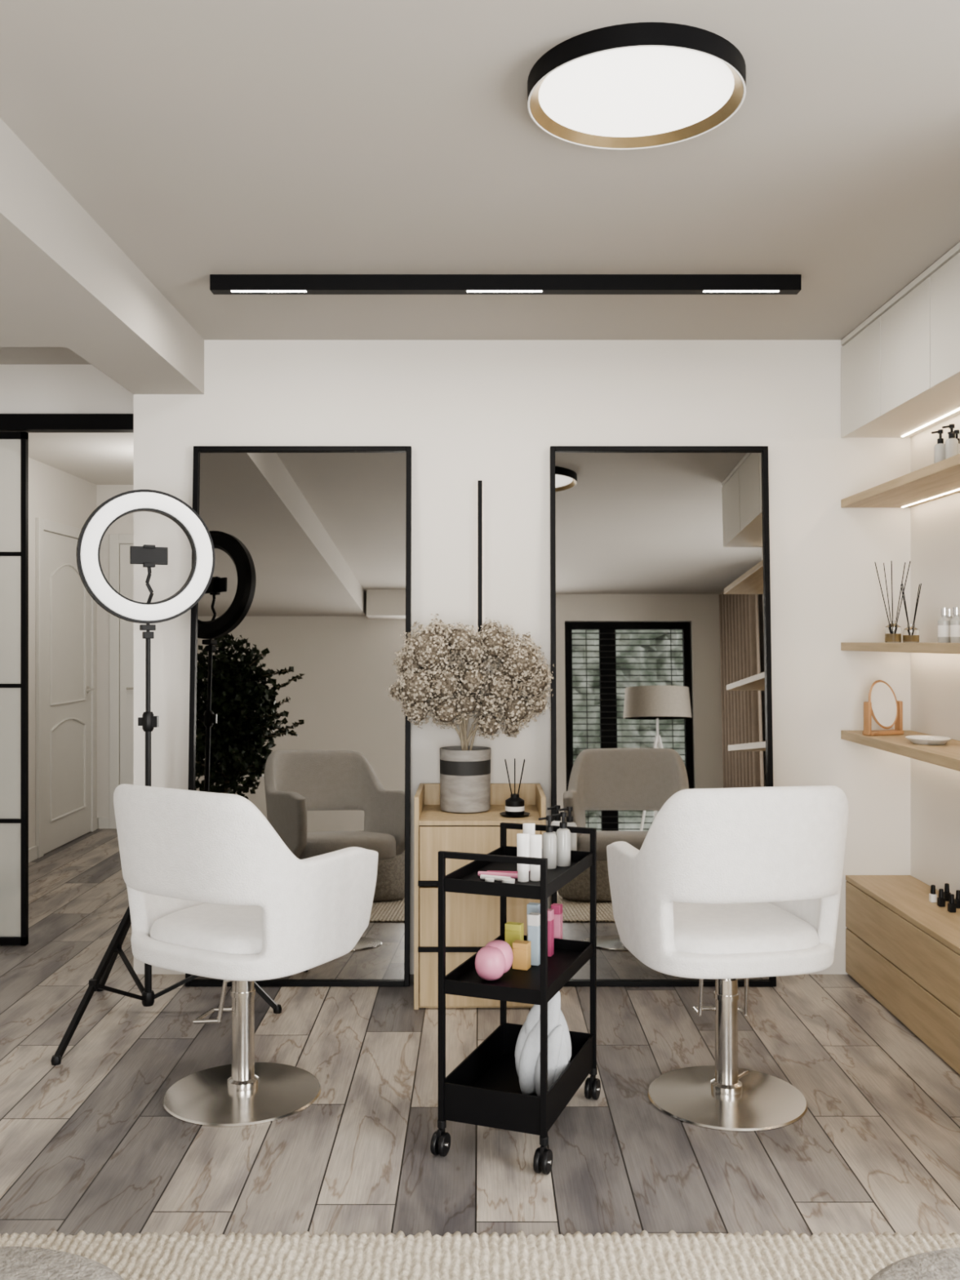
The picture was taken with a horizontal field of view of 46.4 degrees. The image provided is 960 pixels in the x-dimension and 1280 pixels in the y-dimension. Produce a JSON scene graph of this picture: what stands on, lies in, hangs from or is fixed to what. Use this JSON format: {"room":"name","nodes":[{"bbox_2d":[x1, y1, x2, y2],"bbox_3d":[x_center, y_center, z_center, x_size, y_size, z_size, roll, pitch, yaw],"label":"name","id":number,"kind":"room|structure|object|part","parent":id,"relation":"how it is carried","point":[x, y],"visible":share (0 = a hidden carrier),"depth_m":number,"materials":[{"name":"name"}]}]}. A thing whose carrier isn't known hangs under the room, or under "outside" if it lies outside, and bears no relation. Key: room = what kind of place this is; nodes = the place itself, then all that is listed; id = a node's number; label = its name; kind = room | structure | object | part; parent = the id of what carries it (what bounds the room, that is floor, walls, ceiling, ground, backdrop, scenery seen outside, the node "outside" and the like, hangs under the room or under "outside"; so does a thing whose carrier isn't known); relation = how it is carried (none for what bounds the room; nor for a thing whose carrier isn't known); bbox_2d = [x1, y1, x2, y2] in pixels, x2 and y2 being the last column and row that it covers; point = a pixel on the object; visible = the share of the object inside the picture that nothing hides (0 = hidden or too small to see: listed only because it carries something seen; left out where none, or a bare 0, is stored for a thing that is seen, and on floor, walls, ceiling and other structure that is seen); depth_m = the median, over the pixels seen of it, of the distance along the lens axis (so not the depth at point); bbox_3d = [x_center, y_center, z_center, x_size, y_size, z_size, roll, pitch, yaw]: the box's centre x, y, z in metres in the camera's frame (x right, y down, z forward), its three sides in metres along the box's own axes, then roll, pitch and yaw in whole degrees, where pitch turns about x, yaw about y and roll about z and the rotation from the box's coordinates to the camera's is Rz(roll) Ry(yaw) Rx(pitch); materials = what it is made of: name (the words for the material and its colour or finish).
{"room":"service shop","nodes":[
{"label":"service shop","id":0,"kind":"room"},
{"bbox_2d":[0,299,66,346],"bbox_3d":[-2.160,-1.118,0.925,1.480,0.223,5.850,0,0,0],"label":"ceiling soffit","id":1,"kind":"structure","parent":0,"point":[15,330],"depth_m":3.68,"materials":[{"name":"white paint"}]},
{"bbox_2d":[0,445,96,862],"bbox_3d":[-2.865,0.120,6.695,0.150,2.500,3.110,0,0,0],"label":"wall","id":2,"kind":"structure","parent":0,"point":[55,495],"depth_m":6.76,"materials":[{"name":"paint"}]},
{"bbox_2d":[0,817,109,876],"bbox_3d":[-1.920,1.330,6.675,1.740,0.080,2.950,0,0,0],"label":"baseboard","id":3,"kind":"structure","parent":2,"relation":"attached to","point":[7,865],"depth_m":6.74,"materials":[{"name":"white wood"}]},
{"bbox_2d":[35,517,96,857],"bbox_3d":[-2.777,0.300,7.550,0.025,2.140,1.040,0,0,0],"label":"frame","id":4,"kind":"object","parent":2,"relation":"attached to","point":[42,524],"visible":0.73,"depth_m":7.06,"materials":[{"name":"white wood"}]},
{"bbox_2d":[49,563,85,706],"bbox_3d":[-2.774,-0.045,7.550,0.016,0.944,0.634,0,0,0],"label":"trim","id":5,"kind":"structure","parent":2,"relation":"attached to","point":[58,568],"depth_m":7.28,"materials":[{"name":"white wood"}]},
{"bbox_2d":[49,717,85,822],"bbox_3d":[-2.774,0.850,7.550,0.016,0.654,0.634,0,0,0],"label":"trim","id":6,"kind":"structure","parent":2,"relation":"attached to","point":[51,820],"depth_m":7.37,"materials":[{"name":"white wood"}]},
{"bbox_2d":[43,530,94,854],"bbox_3d":[-2.759,0.335,7.550,0.063,2.060,0.894,0,0,0],"label":"leaf","id":7,"kind":"object","parent":2,"relation":"attached to","point":[68,587],"depth_m":7.51,"materials":[{"name":"white wood"}]},
{"bbox_3d":[-2.752,0.350,7.872,0.051,0.050,0.145,0,0,0],"label":"handle","id":8,"kind":"part","parent":7,"relation":"part of","materials":[{"name":"metal"}]},
{"bbox_2d":[0,364,133,413],"bbox_3d":[-2.160,-1.120,5.070,1.480,0.220,0.140,0,0,0],"label":"wall","id":9,"kind":"structure","parent":0,"point":[24,388],"depth_m":5.00,"materials":[{"name":"paint"}]},
{"bbox_2d":[0,413,133,432],"bbox_3d":[-2.160,-0.970,5.013,1.470,0.070,0.075,0,0,0],"label":"sliding door rail","id":10,"kind":"object","parent":9,"relation":"attached to","point":[28,423],"visible":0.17,"depth_m":4.97,"materials":[{"name":"black metal"}]},
{"bbox_2d":[0,431,28,945],"bbox_3d":[-2.455,0.217,5.020,0.850,2.295,0.030,0,0,0],"label":"frame","id":11,"kind":"object","parent":10,"relation":"hanging from","point":[22,940],"visible":1,"depth_m":5.01,"materials":[{"name":"black metal"}]},
{"bbox_2d":[0,432,133,484],"bbox_3d":[-1.925,-1.170,6.720,2.150,0.080,3.160,0,0,0],"label":"ceiling","id":12,"kind":"structure","parent":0,"point":[95,458],"depth_m":6.79,"materials":[{"name":"white paint"}]},
{"bbox_2d":[96,484,133,817],"bbox_3d":[-1.845,0.120,8.225,1.890,2.500,0.150,0,0,0],"label":"wall","id":13,"kind":"structure","parent":0,"point":[125,524],"depth_m":8.15,"materials":[{"name":"paint"}]},
{"bbox_2d":[109,533,133,828],"bbox_3d":[-2.220,0.300,8.137,0.940,2.140,0.025,0,0,0],"label":"door","id":14,"kind":"structure","parent":13,"relation":"in","point":[121,571],"depth_m":8.14,"materials":[{"name":"white wood"}]},
{"bbox_2d":[440,746,490,813],"bbox_3d":[-0.058,0.547,4.410,0.202,0.242,0.202,0,0,0],"label":"pot","id":15,"kind":"object","parent":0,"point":[464,771],"depth_m":4.33,"materials":[{"name":"grey stone"}]},
{"bbox_2d":[0,0,959,364],"bbox_3d":[-0.375,-1.280,1.475,5.850,0.100,7.250,0,0,0],"label":"ceiling","id":16,"kind":"structure","parent":0,"point":[204,138],"depth_m":2.84,"materials":[{"name":"paint"}]},
{"bbox_2d":[0,118,204,394],"bbox_3d":[-1.275,-1.118,1.295,0.290,0.223,6.590,0,0,0],"label":"ceiling beam","id":17,"kind":"structure","parent":16,"relation":"attached to","point":[60,270],"depth_m":3.37,"materials":[{"name":"white paint"}]},
{"bbox_2d":[209,274,801,294],"bbox_3d":[0.086,-1.204,3.794,1.990,0.053,0.052,0,0,0],"label":"track light","id":18,"kind":"object","parent":16,"relation":"attached to","point":[220,284],"visible":1,"depth_m":3.77,"materials":[{"name":"black metal"}]},
{"bbox_2d":[527,22,746,149],"bbox_3d":[0.342,-1.206,2.467,0.475,0.047,0.475,0,0,0],"label":"ceiling lamp","id":19,"kind":"object","parent":16,"relation":"attached to","point":[642,85],"visible":1,"depth_m":2.43,"materials":[{"name":"black metal"}]},
{"bbox_2d":[538,46,734,137],"bbox_3d":[0.342,-1.206,2.467,0.426,0.007,0.426,0,0,0],"label":"diffuser","id":20,"kind":"object","parent":19,"relation":"attached to","point":[640,91],"depth_m":2.46,"materials":[{"name":"white plastic"}]},
{"bbox_2d":[0,828,959,1236],"bbox_3d":[-0.375,1.420,3.125,5.850,0.100,10.550,0,0,0],"label":"floor","id":21,"kind":"structure","parent":0,"point":[89,1141],"depth_m":3.18,"materials":[{"name":"grey wood"}]},
{"bbox_2d":[50,489,281,1065],"bbox_3d":[-1.115,0.413,4.000,0.772,1.916,0.792,0,0,0],"label":"tripod","id":22,"kind":"object","parent":21,"relation":"on","point":[91,575],"visible":0.92,"depth_m":4.04,"materials":[{"name":"black plastic"}]},
{"bbox_2d":[80,492,212,621],"bbox_3d":[-1.197,-0.302,4.044,0.466,0.466,0.011,0,0,-27],"label":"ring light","id":23,"kind":"object","parent":22,"relation":"attached to","point":[94,529],"depth_m":4.03,"materials":[{"name":"white plastic"}]},
{"bbox_2d":[113,783,378,1127],"bbox_3d":[-0.721,0.892,3.369,0.653,0.956,0.615,0,0,31],"label":"armchair","id":24,"kind":"object","parent":21,"relation":"on","point":[215,891],"visible":1,"depth_m":3.18,"materials":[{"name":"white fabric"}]},
{"bbox_2d":[150,902,262,955],"bbox_3d":[-0.697,0.886,3.410,0.490,0.123,0.520,0,0,31],"label":"seat cushion","id":25,"kind":"object","parent":24,"relation":"on","point":[214,929],"depth_m":3.25,"materials":[{"name":"white fabric"}]},
{"bbox_2d":[185,445,411,986],"bbox_3d":[-0.722,0.291,4.500,0.885,2.158,0.157,0,0,0],"label":"floor mirror","id":26,"kind":"object","parent":21,"relation":"on","point":[304,611],"visible":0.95,"depth_m":4.52,"materials":[{"name":"black mirror"}]},
{"bbox_2d":[0,1230,959,1279],"bbox_3d":[0.000,1.361,1.435,2.585,0.015,2.274,0,0,0],"label":"jute rug","id":27,"kind":"object","parent":21,"relation":"on","point":[577,1255],"visible":0.88,"depth_m":2.48,"materials":[{"name":"beige wicker"}]},
{"bbox_2d":[0,1246,124,1279],"bbox_3d":[-0.720,1.137,1.480,0.554,0.433,0.554,0,0,0],"label":"pouf","id":28,"kind":"object","parent":27,"relation":"on","point":[16,1263],"visible":1,"depth_m":1.66,"materials":[{"name":"beige fabric"}]},
{"bbox_2d":[869,1247,959,1279],"bbox_3d":[0.770,1.137,1.480,0.554,0.433,0.554,0,0,0],"label":"pouf","id":29,"kind":"object","parent":27,"relation":"on","point":[944,1264],"visible":1,"depth_m":1.66,"materials":[{"name":"beige fabric"}]},
{"bbox_2d":[413,783,546,1009],"bbox_3d":[0.000,0.978,4.354,0.490,0.785,0.433,0,0,0],"label":"base cabinet","id":30,"kind":"object","parent":21,"relation":"on","point":[473,921],"visible":0.58,"depth_m":4.15,"materials":[{"name":"beige wood"}]},
{"bbox_2d":[386,613,554,813],"bbox_3d":[-0.037,0.281,4.374,0.651,0.773,0.416,0,0,0],"label":"dried flower arrangement","id":31,"kind":"object","parent":30,"relation":"on","point":[516,692],"visible":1,"depth_m":4.29,"materials":[{"name":"beige plant"}]},
{"bbox_3d":[-0.130,0.349,4.409,0.168,0.221,0.011,0,0,-1],"label":"stem","id":32,"kind":"part","parent":31,"relation":"part of","materials":[{"name":"beige plant"}]},
{"bbox_3d":[-0.120,0.286,4.392,0.127,0.346,0.014,0,0,-13],"label":"stem","id":33,"kind":"part","parent":31,"relation":"part of","materials":[{"name":"beige plant"}]},
{"bbox_3d":[-0.082,0.318,4.402,0.076,0.281,0.013,0,0,-16],"label":"stem","id":34,"kind":"part","parent":31,"relation":"part of","materials":[{"name":"beige plant"}]},
{"bbox_3d":[-0.069,0.254,4.378,0.014,0.408,0.062,0,0,38],"label":"stem","id":35,"kind":"part","parent":31,"relation":"part of","materials":[{"name":"beige plant"}]},
{"bbox_3d":[-0.045,0.302,4.394,0.073,0.313,0.012,0,0,37],"label":"stem","id":36,"kind":"part","parent":31,"relation":"part of","materials":[{"name":"beige plant"}]},
{"bbox_3d":[-0.018,0.381,4.392,0.116,0.157,0.011,0,0,14],"label":"stem","id":37,"kind":"part","parent":31,"relation":"part of","materials":[{"name":"beige plant"}]},
{"bbox_3d":[0.007,0.334,4.408,0.146,0.252,0.014,0,0,0],"label":"stem","id":38,"kind":"part","parent":31,"relation":"part of","materials":[{"name":"beige plant"}]},
{"bbox_3d":[0.063,0.317,4.379,0.228,0.284,0.010,0,0,9],"label":"stem","id":39,"kind":"part","parent":31,"relation":"part of","materials":[{"name":"beige plant"}]},
{"bbox_2d":[499,758,529,817],"bbox_3d":[0.133,0.563,4.270,0.116,0.214,0.116,0,0,0],"label":"reed diffuser","id":40,"kind":"object","parent":30,"relation":"on","point":[514,805],"visible":1,"depth_m":4.25,"materials":[{"name":"black glass"}]},
{"bbox_2d":[430,822,600,1174],"bbox_3d":[0.116,0.967,3.163,0.329,0.806,0.557,0,0,20],"label":"cart","id":41,"kind":"object","parent":21,"relation":"on","point":[484,1089],"visible":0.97,"depth_m":2.98,"materials":[{"name":"metal"}]},
{"bbox_2d":[475,939,513,980],"bbox_3d":[0.039,0.886,3.102,0.087,0.098,0.123,0,0,32],"label":"ball","id":42,"kind":"object","parent":41,"relation":"in","point":[495,959],"visible":1,"depth_m":3.06,"materials":[{"name":"plastic"}]},
{"bbox_2d":[477,871,517,883],"bbox_3d":[0.047,0.655,3.099,0.119,0.015,0.129,0,0,13],"label":"brush","id":43,"kind":"object","parent":41,"relation":"on","point":[506,877],"visible":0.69,"depth_m":3.10,"materials":[{"name":"pink plastic"}]},
{"bbox_2d":[504,921,524,951],"bbox_3d":[0.102,0.890,3.342,0.050,0.090,0.030,0,0,20],"label":"carton","id":44,"kind":"object","parent":41,"relation":"in","point":[513,931],"visible":0.75,"depth_m":3.33,"materials":[{"name":"yellow cardboard"}]},
{"bbox_2d":[444,845,593,899],"bbox_3d":[0.118,0.652,3.171,0.291,0.035,0.503,0,0,20],"label":"tray","id":45,"kind":"object","parent":41,"relation":"on","point":[465,879],"depth_m":3.05,"materials":[{"name":"black metal"}]},
{"bbox_2d":[444,933,593,1004],"bbox_3d":[0.118,0.923,3.171,0.291,0.037,0.503,0,0,20],"label":"tray","id":46,"kind":"object","parent":41,"relation":"on","point":[515,985],"depth_m":3.08,"materials":[{"name":"black metal"}]},
{"bbox_2d":[444,1022,593,1135],"bbox_3d":[0.118,1.229,3.171,0.291,0.098,0.503,0,0,20],"label":"tray","id":47,"kind":"object","parent":41,"relation":"on","point":[484,1090],"depth_m":3.03,"materials":[{"name":"black metal"}]},
{"bbox_2d":[512,939,530,970],"bbox_3d":[0.119,0.898,3.193,0.045,0.075,0.035,0,0,20],"label":"carton","id":48,"kind":"object","parent":41,"relation":"in","point":[521,948],"visible":0.99,"depth_m":3.18,"materials":[{"name":"orange cardboard"}]},
{"bbox_2d":[516,833,529,881],"bbox_3d":[0.119,0.599,3.086,0.036,0.130,0.034,0,0,0],"label":"bottle","id":49,"kind":"object","parent":41,"relation":"on","point":[522,839],"visible":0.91,"depth_m":3.08,"materials":[{"name":"white plastic"}]},
{"bbox_2d":[522,822,535,871],"bbox_3d":[0.141,0.596,3.228,0.036,0.135,0.034,0,0,0],"label":"tube","id":50,"kind":"object","parent":41,"relation":"on","point":[527,828],"visible":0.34,"depth_m":3.22,"materials":[{"name":"white plastic"}]},
{"bbox_2d":[527,902,540,941],"bbox_3d":[0.163,0.866,3.378,0.035,0.140,0.030,0,0,20],"label":"carton","id":51,"kind":"object","parent":41,"relation":"in","point":[531,907],"visible":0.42,"depth_m":3.37,"materials":[{"name":"blue cardboard"}]},
{"bbox_2d":[528,912,540,965],"bbox_3d":[0.158,0.863,3.233,0.032,0.145,0.030,0,0,20],"label":"carton","id":52,"kind":"object","parent":41,"relation":"in","point":[534,918],"visible":0.73,"depth_m":3.22,"materials":[{"name":"blue cardboard"}]},
{"bbox_2d":[529,834,542,880],"bbox_3d":[0.153,0.601,3.096,0.036,0.125,0.034,0,0,0],"label":"bottle","id":53,"kind":"object","parent":41,"relation":"on","point":[535,840],"visible":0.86,"depth_m":3.09,"materials":[{"name":"white plastic"}]},
{"bbox_2d":[514,991,571,1096],"bbox_3d":[0.178,1.124,3.159,0.161,0.295,0.111,0,0,0],"label":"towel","id":54,"kind":"object","parent":41,"relation":"in","point":[527,1049],"visible":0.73,"depth_m":3.12,"materials":[{"name":"white fabric"}]},
{"bbox_2d":[538,815,556,869],"bbox_3d":[0.199,0.588,3.265,0.049,0.152,0.042,0,0,35],"label":"pump bottle","id":55,"kind":"object","parent":41,"relation":"on","point":[548,837],"visible":0.92,"depth_m":3.25,"materials":[{"name":"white plastic"}]},
{"bbox_2d":[547,908,554,956],"bbox_3d":[0.201,0.868,3.325,0.030,0.135,0.030,0,0,20],"label":"carton","id":56,"kind":"object","parent":41,"relation":"in","point":[550,911],"visible":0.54,"depth_m":3.31,"materials":[{"name":"pink plastic"}]},
{"bbox_2d":[546,804,561,833],"bbox_3d":[0.240,0.590,3.503,0.049,0.147,0.042,0,0,35],"label":"pump bottle","id":57,"kind":"object","parent":41,"relation":"on","point":[557,819],"visible":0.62,"depth_m":3.49,"materials":[{"name":"white plastic"}]},
{"bbox_2d":[551,902,562,938],"bbox_3d":[0.235,0.873,3.432,0.030,0.125,0.030,0,0,20],"label":"carton","id":58,"kind":"object","parent":41,"relation":"in","point":[557,908],"visible":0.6,"depth_m":3.42,"materials":[{"name":"pink plastic"}]},
{"bbox_2d":[551,812,570,866],"bbox_3d":[0.242,0.585,3.300,0.051,0.157,0.044,0,0,35],"label":"pump bottle","id":59,"kind":"object","parent":41,"relation":"on","point":[563,834],"visible":0.98,"depth_m":3.28,"materials":[{"name":"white plastic"}]},
{"bbox_2d":[559,806,577,850],"bbox_3d":[0.276,0.590,3.477,0.051,0.147,0.044,0,0,35],"label":"pump bottle","id":60,"kind":"object","parent":41,"relation":"on","point":[570,822],"visible":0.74,"depth_m":3.46,"materials":[{"name":"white plastic"}]},
{"bbox_2d":[550,445,776,986],"bbox_3d":[0.728,0.291,4.500,0.885,2.158,0.157,0,0,0],"label":"floor mirror","id":61,"kind":"object","parent":21,"relation":"on","point":[660,638],"visible":0.76,"depth_m":4.52,"materials":[{"name":"black mirror"}]},
{"bbox_2d":[606,785,848,1132],"bbox_3d":[0.738,0.886,3.346,0.617,0.967,0.599,0,0,-10],"label":"armchair","id":62,"kind":"object","parent":21,"relation":"on","point":[726,886],"visible":1,"depth_m":3.13,"materials":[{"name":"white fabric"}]},
{"bbox_3d":[0.790,1.310,3.374,0.012,0.014,0.069,0,0,42],"label":"pump lever","id":63,"kind":"part","parent":62,"relation":"part of","materials":[{"name":"silver metal"}]},
{"bbox_2d":[673,902,819,954],"bbox_3d":[0.731,0.886,3.385,0.490,0.123,0.520,0,0,-10],"label":"seat cushion","id":64,"kind":"object","parent":62,"relation":"on","point":[766,927],"depth_m":3.22,"materials":[{"name":"white fabric"}]},
{"bbox_2d":[845,875,959,1074],"bbox_3d":[1.630,1.167,3.444,0.266,0.407,2.288,0,0,0],"label":"drawer unit","id":65,"kind":"object","parent":21,"relation":"on","point":[902,947],"visible":1,"depth_m":3.97,"materials":[{"name":"brown wood"}]},
{"bbox_2d":[928,884,937,902],"bbox_3d":[1.664,0.931,4.114,0.022,0.063,0.022,0,0,0],"label":"bottle","id":66,"kind":"object","parent":65,"relation":"on","point":[932,895],"visible":1,"depth_m":4.11,"materials":[{"name":"white glass"}]},
{"bbox_2d":[937,888,945,906],"bbox_3d":[1.668,0.931,4.051,0.022,0.063,0.022,0,0,0],"label":"bottle","id":67,"kind":"object","parent":65,"relation":"on","point":[940,900],"visible":1,"depth_m":4.04,"materials":[{"name":"black glass"}]},
{"bbox_2d":[943,883,951,901],"bbox_3d":[1.726,0.931,4.140,0.022,0.063,0.022,0,0,0],"label":"bottle","id":68,"kind":"object","parent":65,"relation":"on","point":[946,893],"visible":0.91,"depth_m":4.13,"materials":[{"name":"black glass"}]},
{"bbox_2d":[947,893,955,912],"bbox_3d":[1.671,0.931,3.966,0.022,0.063,0.022,0,0,0],"label":"bottle","id":69,"kind":"object","parent":65,"relation":"on","point":[951,905],"visible":1,"depth_m":3.96,"materials":[{"name":"black plastic"}]},
{"bbox_2d":[954,889,959,908],"bbox_3d":[1.720,0.931,4.026,0.022,0.063,0.022,0,0,0],"label":"bottle","id":70,"kind":"object","parent":65,"relation":"on","point":[957,900],"visible":0.96,"depth_m":4.02,"materials":[{"name":"black plastic"}]},
{"bbox_2d":[133,339,911,974],"bbox_3d":[0.247,0.070,4.760,3.335,2.600,0.340,0,0,0],"label":"wall","id":71,"kind":"structure","parent":0,"point":[491,411],"depth_m":4.59,"materials":[{"name":"paint"}]},
{"bbox_2d":[477,480,482,697],"bbox_3d":[0.000,-0.190,4.574,0.018,0.920,0.029,0,0,0],"label":"wall light","id":72,"kind":"object","parent":71,"relation":"attached to","point":[479,482],"visible":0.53,"depth_m":4.56,"materials":[{"name":"black metal"}]},
{"bbox_2d":[911,413,959,898],"bbox_3d":[1.840,0.070,3.345,0.150,2.600,2.490,0,0,0],"label":"wall","id":73,"kind":"structure","parent":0,"point":[935,524],"depth_m":4.35,"materials":[{"name":"paint"}]},
{"bbox_2d":[840,241,959,438],"bbox_3d":[1.620,-1.026,3.443,0.284,0.401,2.287,0,0,0],"label":"upper cabinet","id":74,"kind":"object","parent":73,"relation":"attached to","point":[900,366],"visible":1,"depth_m":3.96,"materials":[{"name":"paint"}]},
{"bbox_3d":[2.475,0.070,0.050,0.150,2.600,4.100,0,0,0],"label":"wall","id":75,"kind":"structure","parent":0,"visible":0},
{"bbox_2d":[840,453,959,507],"bbox_3d":[1.621,-0.557,3.444,0.285,0.036,2.288,0,0,0],"label":"wall shelf","id":76,"kind":"object","parent":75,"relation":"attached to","point":[940,479],"visible":1,"depth_m":4.05,"materials":[{"name":"beige wood"}]},
{"bbox_2d":[931,429,945,463],"bbox_3d":[1.557,-0.644,3.797,0.047,0.137,0.040,0,0,35],"label":"pump bottle","id":77,"kind":"object","parent":76,"relation":"on","point":[940,448],"visible":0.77,"depth_m":3.78,"materials":[{"name":"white plastic"}]},
{"bbox_2d":[942,423,958,458],"bbox_3d":[1.577,-0.649,3.752,0.049,0.147,0.042,0,0,35],"label":"pump bottle","id":78,"kind":"object","parent":76,"relation":"on","point":[952,443],"visible":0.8,"depth_m":3.74,"materials":[{"name":"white plastic"}]},
{"bbox_2d":[947,430,959,453],"bbox_3d":[1.637,-0.649,3.855,0.047,0.147,0.040,0,0,35],"label":"pump bottle","id":79,"kind":"object","parent":76,"relation":"on","point":[957,432],"visible":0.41,"depth_m":3.85,"materials":[{"name":"black plastic"}]},
{"bbox_2d":[840,730,959,771],"bbox_3d":[1.621,0.389,3.444,0.285,0.038,2.288,0,0,0],"label":"wall shelf","id":80,"kind":"object","parent":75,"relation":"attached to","point":[947,755],"visible":0.76,"depth_m":3.94,"materials":[{"name":"beige wood"}]},
{"bbox_2d":[862,680,903,735],"bbox_3d":[1.575,0.263,4.374,0.176,0.213,0.060,0,0,-25],"label":"vanity mirror","id":81,"kind":"object","parent":80,"relation":"on","point":[882,704],"visible":1,"depth_m":4.37,"materials":[{"name":"orange wood"}]},
{"bbox_2d":[905,735,951,745],"bbox_3d":[1.600,0.358,3.998,0.150,0.022,0.180,0,0,0],"label":"dish","id":82,"kind":"object","parent":80,"relation":"on","point":[919,740],"visible":1,"depth_m":3.96,"materials":[{"name":"ceramic"}]},
{"bbox_2d":[840,642,959,653],"bbox_3d":[1.621,0.028,3.444,0.285,0.036,2.288,0,0,0],"label":"wall shelf","id":83,"kind":"object","parent":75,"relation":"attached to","point":[917,647],"visible":0.99,"depth_m":3.92,"materials":[{"name":"beige"}]},
{"bbox_2d":[874,560,911,642],"bbox_3d":[1.596,-0.147,4.341,0.130,0.313,0.131,0,0,0],"label":"reed diffuser","id":84,"kind":"object","parent":83,"relation":"on","point":[892,631],"visible":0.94,"depth_m":4.32,"materials":[{"name":"clear glass"}]},
{"bbox_2d":[900,583,921,642],"bbox_3d":[1.660,-0.103,4.314,0.071,0.225,0.071,0,0,16],"label":"reed diffuser","id":85,"kind":"object","parent":83,"relation":"on","point":[910,633],"visible":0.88,"depth_m":4.29,"materials":[{"name":"clear glass"}]},
{"bbox_2d":[937,608,950,642],"bbox_3d":[1.600,-0.051,3.858,0.043,0.120,0.043,0,0,0],"label":"bottle","id":86,"kind":"object","parent":83,"relation":"on","point":[944,623],"visible":0.95,"depth_m":3.84,"materials":[{"name":"white plastic"}]},
{"bbox_2d":[947,608,953,620],"bbox_3d":[1.690,-0.051,4.032,0.043,0.120,0.043,0,0,0],"label":"bottle","id":87,"kind":"object","parent":83,"relation":"on","point":[950,615],"visible":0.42,"depth_m":4.02,"materials":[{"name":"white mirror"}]},
{"bbox_2d":[950,607,959,642],"bbox_3d":[1.620,-0.051,3.806,0.043,0.120,0.043,0,0,0],"label":"bottle","id":88,"kind":"object","parent":83,"relation":"on","point":[955,621],"visible":1,"depth_m":3.79,"materials":[{"name":"white plastic"}]}
]}

